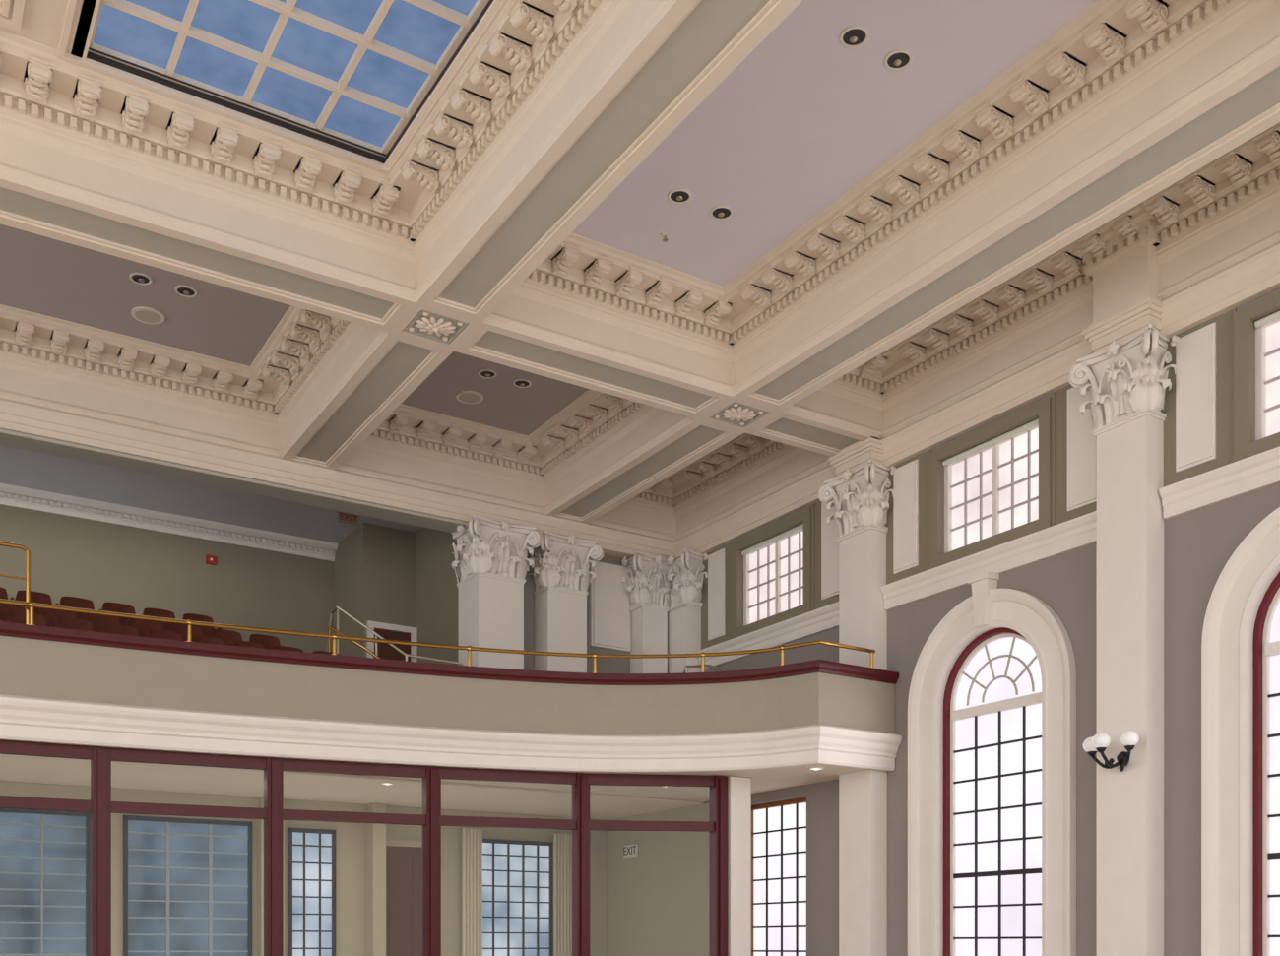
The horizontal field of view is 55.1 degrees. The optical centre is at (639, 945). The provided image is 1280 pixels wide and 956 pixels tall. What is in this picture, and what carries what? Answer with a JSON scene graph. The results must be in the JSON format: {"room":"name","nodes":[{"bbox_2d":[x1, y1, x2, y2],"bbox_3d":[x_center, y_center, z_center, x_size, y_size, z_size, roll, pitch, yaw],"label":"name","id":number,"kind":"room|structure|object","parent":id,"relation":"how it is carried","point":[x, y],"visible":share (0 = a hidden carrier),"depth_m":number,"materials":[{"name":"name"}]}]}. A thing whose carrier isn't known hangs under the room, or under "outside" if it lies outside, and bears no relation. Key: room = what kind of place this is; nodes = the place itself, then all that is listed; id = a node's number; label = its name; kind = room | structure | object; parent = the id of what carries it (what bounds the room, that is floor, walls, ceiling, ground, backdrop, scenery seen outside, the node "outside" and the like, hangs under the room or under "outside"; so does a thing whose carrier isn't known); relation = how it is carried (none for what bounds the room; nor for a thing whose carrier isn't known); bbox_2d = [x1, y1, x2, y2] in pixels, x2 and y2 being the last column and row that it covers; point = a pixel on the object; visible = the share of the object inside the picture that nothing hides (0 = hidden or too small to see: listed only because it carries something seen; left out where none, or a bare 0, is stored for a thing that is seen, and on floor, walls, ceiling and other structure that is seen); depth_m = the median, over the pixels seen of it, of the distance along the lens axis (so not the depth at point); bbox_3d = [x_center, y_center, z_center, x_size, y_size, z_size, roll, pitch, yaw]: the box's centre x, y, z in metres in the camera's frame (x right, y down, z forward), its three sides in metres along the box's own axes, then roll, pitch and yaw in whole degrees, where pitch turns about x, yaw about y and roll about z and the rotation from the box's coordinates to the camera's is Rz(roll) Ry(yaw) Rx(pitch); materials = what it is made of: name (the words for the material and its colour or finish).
{"room":"auditorium","nodes":[
{"label":"auditorium","id":0,"kind":"room"},
{"bbox_2d":[0,0,100,59],"bbox_3d":[-4.038,-7.720,7.315,7.820,0.060,6.560,0,0,-32],"label":"ceiling","id":1,"kind":"structure","parent":0,"point":[42,22],"depth_m":10.23,"materials":[{"name":"beige paint"}]},
{"bbox_2d":[0,0,509,174],"bbox_3d":[-3.865,-7.665,7.537,7.350,0.050,6.370,0,0,-32],"label":"trim","id":2,"kind":"structure","parent":1,"relation":"attached to","point":[14,23],"depth_m":10.94,"materials":[{"name":"beige paint"}]},
{"bbox_2d":[70,0,493,164],"bbox_3d":[-2.029,-7.820,8.791,2.945,0.260,6.360,0,0,-32],"label":"window","id":3,"kind":"structure","parent":1,"relation":"attached to","point":[352,76],"depth_m":10.75,"materials":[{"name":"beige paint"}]},
{"bbox_2d":[0,0,667,295],"bbox_3d":[-4.038,-7.250,7.315,8.880,0.900,7.660,0,0,-32],"label":"crown molding","id":4,"kind":"structure","parent":1,"relation":"attached to","point":[66,125],"depth_m":11.32,"materials":[{"name":"beige paint"}]},
{"bbox_2d":[0,223,290,366],"bbox_3d":[-7.607,-7.720,12.938,7.820,0.060,3.200,0,0,-32],"label":"ceiling","id":5,"kind":"structure","parent":0,"point":[42,275],"depth_m":14.64,"materials":[{"name":"grey paint"}]},
{"bbox_2d":[130,306,164,323],"bbox_3d":[-6.002,-7.678,14.963,0.380,0.025,0.380,0,0,-32],"label":"ceiling speaker","id":6,"kind":"object","parent":5,"relation":"attached to","point":[148,315],"visible":1,"depth_m":14.93,"materials":[{"name":"paint"}]},
{"bbox_2d":[134,310,161,322],"bbox_3d":[-6.002,-7.668,14.963,0.300,0.006,0.300,0,0,-32],"label":"grille","id":7,"kind":"object","parent":6,"relation":"attached to","point":[145,316],"depth_m":14.96,"materials":[{"name":"metal"}]},
{"bbox_2d":[0,304,384,456],"bbox_3d":[-7.607,-7.250,12.938,8.880,0.900,4.260,0,0,-32],"label":"crown molding","id":8,"kind":"structure","parent":5,"relation":"attached to","point":[47,361],"depth_m":15.81,"materials":[{"name":"beige paint"}]},
{"bbox_2d":[0,505,333,652],"bbox_3d":[-11.520,-5.030,18.153,16.000,4.540,0.200,0,0,-32],"label":"wall","id":9,"kind":"structure","parent":0,"point":[98,562],"depth_m":20.38,"materials":[{"name":"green paint"}]},
{"bbox_2d":[0,483,337,561],"bbox_3d":[-11.779,-6.970,17.740,15.120,0.260,0.220,0,0,-32],"label":"crown molding","id":10,"kind":"structure","parent":9,"relation":"attached to","point":[10,495],"depth_m":20.20,"materials":[{"name":"white paint"}]},
{"bbox_2d":[0,445,422,543],"bbox_3d":[-10.191,-7.200,16.711,16.700,0.200,3.760,0,0,-32],"label":"ceiling","id":11,"kind":"structure","parent":0,"point":[22,468],"depth_m":19.42,"materials":[{"name":"paint"}]},
{"bbox_2d":[0,754,703,820],"bbox_3d":[-5.997,-2.328,17.513,14.640,0.035,3.200,0,0,-32],"label":"ceiling","id":12,"kind":"structure","parent":0,"point":[298,786],"depth_m":17.93,"materials":[{"name":"beige paint"}]},
{"bbox_2d":[111,813,606,955],"bbox_3d":[-6.855,-0.360,18.864,14.640,3.920,0.200,0,0,-32],"label":"wall","id":13,"kind":"structure","parent":0,"point":[350,837],"depth_m":20.19,"materials":[{"name":"beige paint"}]},
{"bbox_2d":[0,807,90,955],"bbox_3d":[-8.858,-0.675,17.438,1.930,2.550,0.060,0,0,-32],"label":"window","id":14,"kind":"structure","parent":13,"relation":"in","point":[45,855],"depth_m":17.64,"materials":[{"name":"blue glass"}]},
{"bbox_2d":[123,815,252,955],"bbox_3d":[-6.870,-0.665,18.700,1.880,2.530,0.060,0,0,-32],"label":"window","id":15,"kind":"structure","parent":13,"relation":"in","point":[187,882],"depth_m":18.69,"materials":[{"name":"blue glass"}]},
{"bbox_2d":[0,780,607,955],"bbox_3d":[-6.694,-0.352,18.610,14.640,3.905,0.400,0,0,-32],"label":"trim","id":16,"kind":"structure","parent":13,"relation":"attached to","point":[374,834],"depth_m":19.73,"materials":[{"name":"beige paint"}]},
{"bbox_2d":[287,827,335,955],"bbox_3d":[-5.269,-0.635,19.716,0.770,2.470,0.060,0,0,-32],"label":"window","id":17,"kind":"structure","parent":13,"relation":"in","point":[311,853],"depth_m":19.73,"materials":[{"name":"glass"}]},
{"bbox_2d":[385,838,421,955],"bbox_3d":[-3.874,-0.080,20.569,1.000,3.360,0.115,0,0,-32],"label":"door","id":18,"kind":"structure","parent":13,"relation":"in","point":[403,857],"depth_m":20.53,"materials":[{"name":"brown wood"}]},
{"bbox_2d":[461,828,482,955],"bbox_3d":[-2.891,-0.400,21.072,0.360,3.200,0.080,0,0,-32],"label":"curtain","id":19,"kind":"object","parent":13,"relation":"hanging from","point":[472,839],"visible":1,"depth_m":21.07,"materials":[{"name":"fabric"}]},
{"bbox_2d":[482,838,553,955],"bbox_3d":[-2.192,-0.625,21.669,1.460,2.450,0.060,0,0,-32],"label":"window","id":20,"kind":"structure","parent":13,"relation":"in","point":[518,875],"depth_m":21.70,"materials":[{"name":"glass"}]},
{"bbox_2d":[553,832,572,955],"bbox_3d":[-1.396,-0.400,22.020,0.360,3.200,0.080,0,0,-32],"label":"curtain","id":21,"kind":"object","parent":13,"relation":"hanging from","point":[562,843],"visible":1,"depth_m":22.02,"materials":[{"name":"fabric"}]},
{"bbox_2d":[333,522,415,657],"bbox_3d":[-4.597,-4.940,21.540,1.080,4.360,1.500,0,0,-32],"label":"wall","id":22,"kind":"structure","parent":0,"point":[374,566],"depth_m":20.92,"materials":[{"name":"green paint"}]},
{"bbox_2d":[415,526,459,665],"bbox_3d":[-2.998,-4.940,20.541,0.850,4.360,2.500,0,0,-32],"label":"wall","id":23,"kind":"structure","parent":0,"point":[436,588],"depth_m":20.37,"materials":[{"name":"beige paint"}]},
{"bbox_2d":[366,620,416,661],"bbox_3d":[-4.215,-4.425,20.853,0.870,2.050,0.090,0,0,-32],"label":"door","id":24,"kind":"structure","parent":23,"relation":"in","point":[388,631],"depth_m":20.85,"materials":[{"name":"brown wood"}]},
{"bbox_2d":[0,739,879,802],"bbox_3d":[-6.293,-2.555,15.786,17.089,0.410,9.200,0,0,-32],"label":"soffit","id":25,"kind":"structure","parent":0,"point":[772,779],"depth_m":17.59,"materials":[{"name":"beige paint"}]},
{"bbox_2d":[325,605,464,665],"bbox_3d":[-4.002,-4.015,18.606,2.707,2.510,0.815,0,0,27],"label":"stair handrail","id":26,"kind":"object","parent":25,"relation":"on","point":[338,608],"visible":0.51,"depth_m":18.38,"materials":[{"name":"metal"}]},
{"bbox_2d":[450,514,542,669],"bbox_3d":[-2.250,-4.600,18.923,1.223,3.680,0.994,0,0,-32],"label":"column","id":27,"kind":"structure","parent":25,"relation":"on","point":[492,566],"depth_m":18.72,"materials":[{"name":"white paint"}]},
{"bbox_2d":[0,635,895,734],"bbox_3d":[-4.943,-3.160,13.950,17.351,0.720,2.206,0,0,-22],"label":"balcony front","id":28,"kind":"structure","parent":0,"point":[29,668],"depth_m":15.81,"materials":[{"name":"beige paint"}]},
{"bbox_2d":[0,621,898,685],"bbox_3d":[-4.942,-3.570,13.939,17.387,0.140,2.349,0,0,-22],"label":"cap","id":29,"kind":"object","parent":28,"relation":"on","point":[10,629],"visible":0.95,"depth_m":15.75,"materials":[{"name":"brown wood"}]},
{"bbox_2d":[0,541,30,624],"bbox_3d":[-8.567,-4.122,13.167,3.644,0.964,0.048,0,0,-32],"label":"railing","id":30,"kind":"object","parent":29,"relation":"on","point":[27,578],"visible":0.82,"depth_m":14.11,"materials":[{"name":"metal"}]},
{"bbox_2d":[0,598,875,673],"bbox_3d":[-3.629,-3.787,14.846,13.771,0.303,1.756,0,0,-17],"label":"railing","id":31,"kind":"object","parent":29,"relation":"on","point":[32,605],"visible":0.92,"depth_m":15.82,"materials":[{"name":"metal"}]},
{"bbox_2d":[0,694,901,772],"bbox_3d":[-4.896,-2.585,13.882,17.368,0.490,2.331,0,0,-22],"label":"crown molding","id":32,"kind":"structure","parent":28,"relation":"attached to","point":[22,718],"depth_m":15.74,"materials":[{"name":"white paint"}]},
{"bbox_2d":[401,351,588,435],"bbox_3d":[-1.815,-7.720,16.614,2.380,0.060,3.200,0,0,-32],"label":"ceiling","id":33,"kind":"structure","parent":0,"point":[505,406],"depth_m":17.15,"materials":[{"name":"grey paint"}]},
{"bbox_2d":[336,388,690,512],"bbox_3d":[-1.815,-7.250,16.614,3.440,0.900,4.260,0,0,-32],"label":"crown molding","id":34,"kind":"structure","parent":33,"relation":"attached to","point":[597,431],"depth_m":18.14,"materials":[{"name":"beige paint"}]},
{"bbox_2d":[523,550,630,673],"bbox_3d":[-0.727,-4.630,20.312,2.860,3.740,0.220,0,0,-32],"label":"wall","id":35,"kind":"structure","parent":0,"point":[604,665],"depth_m":20.09,"materials":[{"name":"grey paint"}]},
{"bbox_2d":[527,530,604,672],"bbox_3d":[-1.197,-4.600,19.467,1.143,3.680,0.684,0,0,-32],"label":"pilaster","id":36,"kind":"object","parent":35,"relation":"attached to","point":[561,577],"visible":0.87,"depth_m":19.36,"materials":[{"name":"white paint"}]},
{"bbox_2d":[589,560,631,652],"bbox_3d":[-0.485,-5.600,20.285,0.760,1.400,0.085,0,0,-32],"label":"wall panel","id":37,"kind":"object","parent":35,"relation":"attached to","point":[609,604],"visible":0.86,"depth_m":20.23,"materials":[{"name":"white paint"}]},
{"bbox_2d":[621,551,674,673],"bbox_3d":[0.203,-4.600,20.397,1.023,3.680,0.614,0,0,-32],"label":"pilaster","id":38,"kind":"object","parent":35,"relation":"attached to","point":[648,583],"visible":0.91,"depth_m":20.30,"materials":[{"name":"white paint"}]},
{"bbox_2d":[606,802,708,955],"bbox_3d":[0.363,-0.360,21.212,0.045,3.920,3.930,0,0,-32],"label":"wall","id":39,"kind":"structure","parent":0,"point":[658,898],"depth_m":21.19,"materials":[{"name":"beige paint"}]},
{"bbox_2d":[727,776,751,955],"bbox_3d":[1.324,-0.370,17.220,0.350,3.940,0.300,0,0,-32],"label":"wall pier","id":40,"kind":"object","parent":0,"point":[738,788],"visible":0.78,"depth_m":17.07,"materials":[{"name":"white paint"}]},
{"bbox_2d":[572,0,1097,286],"bbox_3d":[1.754,-7.720,10.991,2.380,0.060,6.600,0,0,-32],"label":"ceiling","id":41,"kind":"structure","parent":0,"point":[806,116],"depth_m":11.41,"materials":[{"name":"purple paint"}]},
{"bbox_2d":[839,25,869,48],"bbox_3d":[1.812,-7.678,10.376,0.246,0.028,0.246,0,0,-32],"label":"recessed light","id":42,"kind":"object","parent":41,"relation":"in","point":[852,36],"visible":1,"depth_m":10.37,"materials":[{"name":"metal"}]},
{"bbox_2d":[488,0,1279,390],"bbox_3d":[1.754,-7.250,10.991,3.440,0.900,7.660,0,0,-32],"label":"crown molding","id":43,"kind":"structure","parent":41,"relation":"attached to","point":[1117,68],"depth_m":12.20,"materials":[{"name":"beige paint"}]},
{"bbox_2d":[884,49,912,70],"bbox_3d":[2.243,-7.678,10.650,0.246,0.028,0.246,0,0,-32],"label":"recessed light","id":44,"kind":"object","parent":41,"relation":"in","point":[898,59],"visible":1,"depth_m":10.64,"materials":[{"name":"metal"}]},
{"bbox_2d":[704,288,1279,955],"bbox_3d":[4.936,-3.250,14.384,0.350,9.700,23.000,0,0,-32],"label":"wall","id":45,"kind":"structure","parent":0,"point":[1198,544],"depth_m":13.88,"materials":[{"name":"grey paint"}]},
{"bbox_2d":[664,548,707,673],"bbox_3d":[0.645,-4.600,20.331,0.520,3.680,1.068,0,0,-32],"label":"pilaster","id":46,"kind":"object","parent":45,"relation":"attached to","point":[684,604],"visible":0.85,"depth_m":20.17,"materials":[{"name":"white paint"}]},
{"bbox_2d":[589,432,830,541],"bbox_3d":[0.984,-7.250,18.390,1.790,0.900,4.260,0,0,-32],"label":"crown molding","id":47,"kind":"structure","parent":45,"relation":"attached to","point":[747,469],"depth_m":19.46,"materials":[{"name":"beige paint"}]},
{"bbox_2d":[707,548,724,640],"bbox_3d":[1.230,-5.665,19.837,0.045,1.390,0.440,0,0,-32],"label":"wall panel","id":48,"kind":"object","parent":45,"relation":"attached to","point":[716,560],"visible":1,"depth_m":19.79,"materials":[{"name":"white paint"}]},
{"bbox_2d":[701,493,838,649],"bbox_3d":[1.972,-5.615,18.691,0.080,1.630,3.630,0,0,-32],"label":"window surround","id":49,"kind":"object","parent":45,"relation":"attached to","point":[810,518],"visible":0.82,"depth_m":18.77,"materials":[{"name":"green paint"}]},
{"bbox_2d":[741,523,802,626],"bbox_3d":[2.090,-5.610,18.725,0.165,1.260,1.640,0,0,-32],"label":"window","id":50,"kind":"structure","parent":45,"relation":"in","point":[772,567],"depth_m":18.88,"materials":[{"name":"glass"}]},
{"bbox_2d":[741,523,802,555],"bbox_3d":[2.050,-6.190,18.699,0.070,0.067,1.580,0,0,-32],"label":"roller shade","id":51,"kind":"object","parent":50,"relation":"attached to","point":[776,540],"depth_m":18.72,"materials":[{"name":"fabric"}]},
{"bbox_2d":[751,797,806,955],"bbox_3d":[2.067,-0.675,18.775,0.270,3.150,1.710,0,0,-32],"label":"window","id":52,"kind":"structure","parent":45,"relation":"in","point":[778,828],"depth_m":18.85,"materials":[{"name":"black glass"}]},
{"bbox_2d":[821,499,838,600],"bbox_3d":[2.730,-5.665,17.473,0.045,1.390,0.440,0,0,-32],"label":"wall panel","id":53,"kind":"object","parent":45,"relation":"attached to","point":[829,544],"visible":0.57,"depth_m":17.48,"materials":[{"name":"white paint"}]},
{"bbox_2d":[818,459,895,955],"bbox_3d":[2.941,-2.420,16.695,0.540,8.040,1.108,0,0,-32],"label":"pilaster","id":54,"kind":"object","parent":45,"relation":"attached to","point":[861,504],"visible":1,"depth_m":16.57,"materials":[{"name":"white paint"}]},
{"bbox_2d":[828,436,883,476],"bbox_3d":[2.993,-6.610,16.728,0.380,0.380,0.840,0,0,-32],"label":"entablature","id":55,"kind":"object","parent":54,"relation":"on","point":[855,456],"visible":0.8,"depth_m":16.55,"materials":[{"name":"beige paint"}]},
{"bbox_2d":[893,458,918,574],"bbox_3d":[3.512,-5.665,16.240,0.045,1.390,0.440,0,0,-32],"label":"wall panel","id":56,"kind":"object","parent":45,"relation":"attached to","point":[906,477],"visible":1,"depth_m":16.19,"materials":[{"name":"white paint"}]},
{"bbox_2d":[673,242,1279,556],"bbox_3d":[5.738,-7.235,12.607,0.200,1.630,19.140,0,0,-32],"label":"entablature","id":57,"kind":"object","parent":45,"relation":"attached to","point":[1257,275],"visible":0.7,"depth_m":14.76,"materials":[{"name":"beige paint"}]},
{"bbox_2d":[696,446,1279,670],"bbox_3d":[4.198,-4.675,15.100,0.130,0.310,12.000,0,0,-32],"label":"trim","id":58,"kind":"structure","parent":45,"relation":"attached to","point":[1259,471],"depth_m":14.59,"materials":[{"name":"white paint"}]},
{"bbox_2d":[942,418,1038,553],"bbox_3d":[4.372,-5.610,15.128,0.165,1.260,1.640,0,0,-32],"label":"window","id":59,"kind":"structure","parent":45,"relation":"in","point":[992,486],"depth_m":15.22,"materials":[{"name":"glass"}]},
{"bbox_2d":[942,418,1038,466],"bbox_3d":[4.332,-6.190,15.102,0.070,0.067,1.580,0,0,-32],"label":"roller shade","id":60,"kind":"object","parent":59,"relation":"attached to","point":[993,443],"depth_m":15.11,"materials":[{"name":"fabric"}]},
{"bbox_2d":[886,374,1096,584],"bbox_3d":[4.273,-5.615,15.065,0.080,1.630,3.560,0,0,-32],"label":"window surround","id":61,"kind":"object","parent":45,"relation":"attached to","point":[1052,413],"visible":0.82,"depth_m":14.92,"materials":[{"name":"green paint"}]},
{"bbox_2d":[907,571,1076,955],"bbox_3d":[4.332,-1.810,15.102,0.500,5.420,2.560,0,0,-32],"label":"archivolt","id":62,"kind":"structure","parent":45,"relation":"attached to","point":[989,608],"depth_m":14.94,"materials":[{"name":"white paint"}]},
{"bbox_2d":[943,627,1041,955],"bbox_3d":[4.425,-1.500,15.161,0.140,4.801,1.702,0,0,-32],"label":"window","id":63,"kind":"structure","parent":45,"relation":"in","point":[992,697],"depth_m":15.28,"materials":[{"name":"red glass"}]},
{"bbox_2d":[788,122,1279,439],"bbox_3d":[4.553,-7.250,12.767,1.790,0.900,7.660,0,0,-32],"label":"crown molding","id":64,"kind":"structure","parent":45,"relation":"attached to","point":[1226,212],"depth_m":14.03,"materials":[{"name":"beige paint"}]},
{"bbox_2d":[1067,383,1096,511],"bbox_3d":[5.013,-5.665,13.876,0.045,1.390,0.440,0,0,-32],"label":"wall panel","id":65,"kind":"object","parent":45,"relation":"attached to","point":[1081,442],"visible":0.64,"depth_m":13.89,"materials":[{"name":"white paint"}]},
{"bbox_2d":[1068,323,1179,955],"bbox_3d":[5.180,-2.420,13.165,0.540,8.040,1.108,0,0,-32],"label":"pilaster","id":66,"kind":"object","parent":45,"relation":"attached to","point":[1129,381],"visible":1,"depth_m":13.04,"materials":[{"name":"white paint"}]},
{"bbox_2d":[1083,730,1139,771],"bbox_3d":[4.977,-2.044,12.977,0.459,0.387,0.564,0,0,3],"label":"sconce","id":67,"kind":"object","parent":66,"relation":"attached to","point":[1100,741],"visible":1,"depth_m":12.88,"materials":[{"name":"glass"}]},
{"bbox_2d":[1072,209,1162,353],"bbox_3d":[5.190,-7.030,13.172,0.520,1.220,0.920,0,0,-32],"label":"entablature","id":68,"kind":"object","parent":66,"relation":"on","point":[1125,280],"visible":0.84,"depth_m":13.06,"materials":[{"name":"beige paint"}]},
{"bbox_2d":[1175,321,1215,472],"bbox_3d":[5.752,-5.665,12.711,0.045,1.390,0.440,0,0,-32],"label":"wall panel","id":69,"kind":"object","parent":45,"relation":"attached to","point":[1195,352],"visible":1,"depth_m":12.68,"materials":[{"name":"white paint"}]},
{"bbox_2d":[1163,291,1279,487],"bbox_3d":[6.513,-5.615,11.536,0.080,1.630,3.560,0,0,-32],"label":"window surround","id":70,"kind":"object","parent":45,"relation":"attached to","point":[1235,442],"visible":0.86,"depth_m":12.38,"materials":[{"name":"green paint"}]},
{"bbox_2d":[1201,507,1279,955],"bbox_3d":[6.572,-1.810,11.573,0.500,5.420,2.560,0,0,-32],"label":"archivolt","id":71,"kind":"structure","parent":45,"relation":"attached to","point":[1237,596],"depth_m":12.37,"materials":[{"name":"white paint"}]},
{"bbox_2d":[1252,572,1279,955],"bbox_3d":[6.665,-1.500,11.632,0.140,4.801,1.702,0,0,-32],"label":"window","id":72,"kind":"structure","parent":45,"relation":"in","point":[1266,630],"depth_m":12.28,"materials":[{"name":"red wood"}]},
{"bbox_2d":[1254,310,1279,440],"bbox_3d":[6.612,-5.610,11.598,0.165,1.260,1.640,0,0,-32],"label":"window","id":73,"kind":"structure","parent":45,"relation":"in","point":[1267,329],"depth_m":12.23,"materials":[{"name":"glass"}]},
{"bbox_2d":[1254,310,1279,328],"bbox_3d":[6.572,-6.190,11.573,0.070,0.067,1.580,0,0,-32],"label":"roller shade","id":74,"kind":"object","parent":73,"relation":"attached to","point":[1272,318],"depth_m":12.13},
{"bbox_3d":[-2.471,-8.150,7.907,20.300,0.100,28.000,0,0,-32],"label":"ceiling","id":75,"kind":"structure","parent":0,"visible":0},
{"bbox_2d":[0,170,416,332],"bbox_3d":[-6.278,-7.425,10.844,8.860,1.350,0.760,0,0,-32],"label":"ceiling beam","id":76,"kind":"structure","parent":75,"relation":"attached to","point":[26,204],"depth_m":12.02,"materials":[{"name":"beige paint"}]},
{"bbox_2d":[0,397,675,559],"bbox_3d":[-7.755,-7.250,15.663,19.690,1.700,0.640,0,0,-32],"label":"ceiling beam","id":77,"kind":"structure","parent":75,"relation":"attached to","point":[23,425],"depth_m":17.06,"materials":[{"name":"beige paint"}]},
{"bbox_2d":[279,331,453,470],"bbox_3d":[-3.562,-7.425,15.505,0.760,1.350,4.240,0,0,-32],"label":"ceiling beam","id":78,"kind":"structure","parent":75,"relation":"attached to","point":[395,366],"depth_m":15.22,"materials":[{"name":"beige paint"}]},
{"bbox_2d":[390,259,482,350],"bbox_3d":[-2.234,-7.425,13.411,0.760,1.350,0.760,0,0,-32],"label":"ceiling beam","id":79,"kind":"structure","parent":75,"relation":"attached to","point":[473,325],"depth_m":13.38,"materials":[{"name":"beige paint"}]},
{"bbox_2d":[402,309,468,343],"bbox_3d":[-2.234,-6.750,13.411,0.540,0.090,0.540,0,0,-32],"label":"rosette","id":80,"kind":"object","parent":79,"relation":"attached to","point":[426,324],"visible":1,"depth_m":13.39,"materials":[{"name":"paint"}]},
{"bbox_2d":[453,317,732,419],"bbox_3d":[-0.486,-7.425,14.520,3.420,1.350,0.760,0,0,-32],"label":"ceiling beam","id":81,"kind":"structure","parent":75,"relation":"attached to","point":[493,340],"depth_m":14.42,"materials":[{"name":"beige paint"}]},
{"bbox_2d":[416,0,803,321],"bbox_3d":[0.006,-7.425,9.882,0.760,1.350,7.640,0,0,-32],"label":"ceiling beam","id":82,"kind":"structure","parent":75,"relation":"attached to","point":[688,48],"depth_m":10.32,"materials":[{"name":"beige paint"}]},
{"bbox_2d":[543,417,744,523],"bbox_3d":[-0.067,-7.425,17.723,0.760,1.350,4.240,0,0,-32],"label":"ceiling beam","id":83,"kind":"structure","parent":75,"relation":"attached to","point":[692,439],"depth_m":17.48,"materials":[{"name":"beige paint"}]},
{"bbox_2d":[698,360,779,432],"bbox_3d":[1.262,-7.425,15.629,0.760,1.350,0.760,0,0,-32],"label":"ceiling beam","id":84,"kind":"structure","parent":75,"relation":"attached to","point":[706,417],"depth_m":15.59,"materials":[{"name":"beige paint"}]},
{"bbox_2d":[709,401,768,427],"bbox_3d":[1.262,-6.750,15.629,0.540,0.090,0.540,0,0,-32],"label":"rosette","id":85,"kind":"object","parent":84,"relation":"attached to","point":[739,415],"visible":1,"depth_m":15.60,"materials":[{"name":"paint"}]},
{"bbox_2d":[745,407,879,456],"bbox_3d":[2.292,-7.425,16.283,1.720,1.350,0.760,0,0,-32],"label":"ceiling beam","id":86,"kind":"structure","parent":75,"relation":"attached to","point":[790,426],"depth_m":16.22,"materials":[{"name":"beige paint"}]},
{"bbox_2d":[732,43,1279,411],"bbox_3d":[3.502,-7.425,12.100,0.760,1.350,7.640,0,0,-32],"label":"ceiling beam","id":87,"kind":"structure","parent":75,"relation":"attached to","point":[1244,104],"depth_m":11.54,"materials":[{"name":"beige paint"}]},
{"bbox_3d":[-3.617,1.650,5.699,24.000,0.100,29.500,0,0,-32],"label":"floor","id":88,"kind":"structure","parent":0,"visible":0},
{"bbox_2d":[0,740,727,955],"bbox_3d":[-4.453,-0.370,15.100,11.952,3.940,0.884,0,0,-22],"label":"frame","id":89,"kind":"object","parent":88,"relation":"on","point":[100,806],"visible":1,"depth_m":15.98,"materials":[{"name":"red wood"}]},
{"bbox_3d":[-8.752,-3.080,14.817,11.100,0.640,0.900,0,0,-32],"label":"floor","id":90,"kind":"structure","parent":0,"visible":0},
{"bbox_2d":[4,611,54,627],"bbox_3d":[-7.753,-3.830,15.540,0.540,0.860,0.450,0,0,-32],"label":"seat","id":91,"kind":"object","parent":90,"relation":"on","point":[12,616],"visible":0.21,"depth_m":15.66,"materials":[{"name":"red fabric"}]},
{"bbox_2d":[55,617,93,632],"bbox_3d":[-7.281,-3.830,15.840,0.540,0.860,0.450,0,0,-32],"label":"seat","id":92,"kind":"object","parent":90,"relation":"on","point":[61,622],"visible":0.2,"depth_m":16.00,"materials":[{"name":"red fabric"}]},
{"bbox_3d":[-9.234,-3.255,15.577,11.100,0.990,0.900,0,0,-32],"label":"floor","id":93,"kind":"structure","parent":0,"visible":0},
{"bbox_2d":[38,608,83,627],"bbox_3d":[-7.839,-4.180,16.551,0.540,0.860,0.450,0,0,-32],"label":"seat","id":94,"kind":"object","parent":93,"relation":"on","point":[50,615],"visible":0.18,"depth_m":16.67,"materials":[{"name":"red fabric"}]},
{"bbox_2d":[83,613,127,632],"bbox_3d":[-7.366,-4.180,16.851,0.540,0.860,0.450,0,0,-32],"label":"seat","id":95,"kind":"object","parent":93,"relation":"on","point":[96,620],"visible":0.19,"depth_m":16.98,"materials":[{"name":"fabric"}]},
{"bbox_2d":[127,618,161,637],"bbox_3d":[-6.893,-4.180,17.151,0.540,0.860,0.450,0,0,-32],"label":"seat","id":96,"kind":"object","parent":93,"relation":"on","point":[142,626],"visible":0.18,"depth_m":17.30,"materials":[{"name":"fabric"}]},
{"bbox_2d":[209,628,250,645],"bbox_3d":[-5.948,-4.180,17.752,0.540,0.860,0.450,0,0,-32],"label":"seat","id":97,"kind":"object","parent":93,"relation":"on","point":[228,636],"visible":0.28,"depth_m":17.92,"materials":[{"name":"fabric"}]},
{"bbox_3d":[-9.716,-3.455,16.337,11.100,1.390,0.900,0,0,-32],"label":"floor","id":98,"kind":"structure","parent":0,"visible":0},
{"bbox_2d":[14,590,59,614],"bbox_3d":[-8.482,-4.580,17.209,0.540,0.860,0.450,0,0,-32],"label":"seat","id":99,"kind":"object","parent":98,"relation":"on","point":[35,597],"visible":0.31,"depth_m":17.38,"materials":[{"name":"fabric"}]},
{"bbox_2d":[59,596,101,619],"bbox_3d":[-8.009,-4.580,17.509,0.540,0.860,0.450,0,0,-32],"label":"seat","id":100,"kind":"object","parent":98,"relation":"on","point":[71,602],"visible":0.24,"depth_m":17.67,"materials":[{"name":"fabric"}]},
{"bbox_2d":[101,602,141,625],"bbox_3d":[-7.536,-4.580,17.809,0.540,0.860,0.450,0,0,-32],"label":"seat","id":101,"kind":"object","parent":98,"relation":"on","point":[106,607],"visible":0.27,"depth_m":17.97,"materials":[{"name":"fabric"}]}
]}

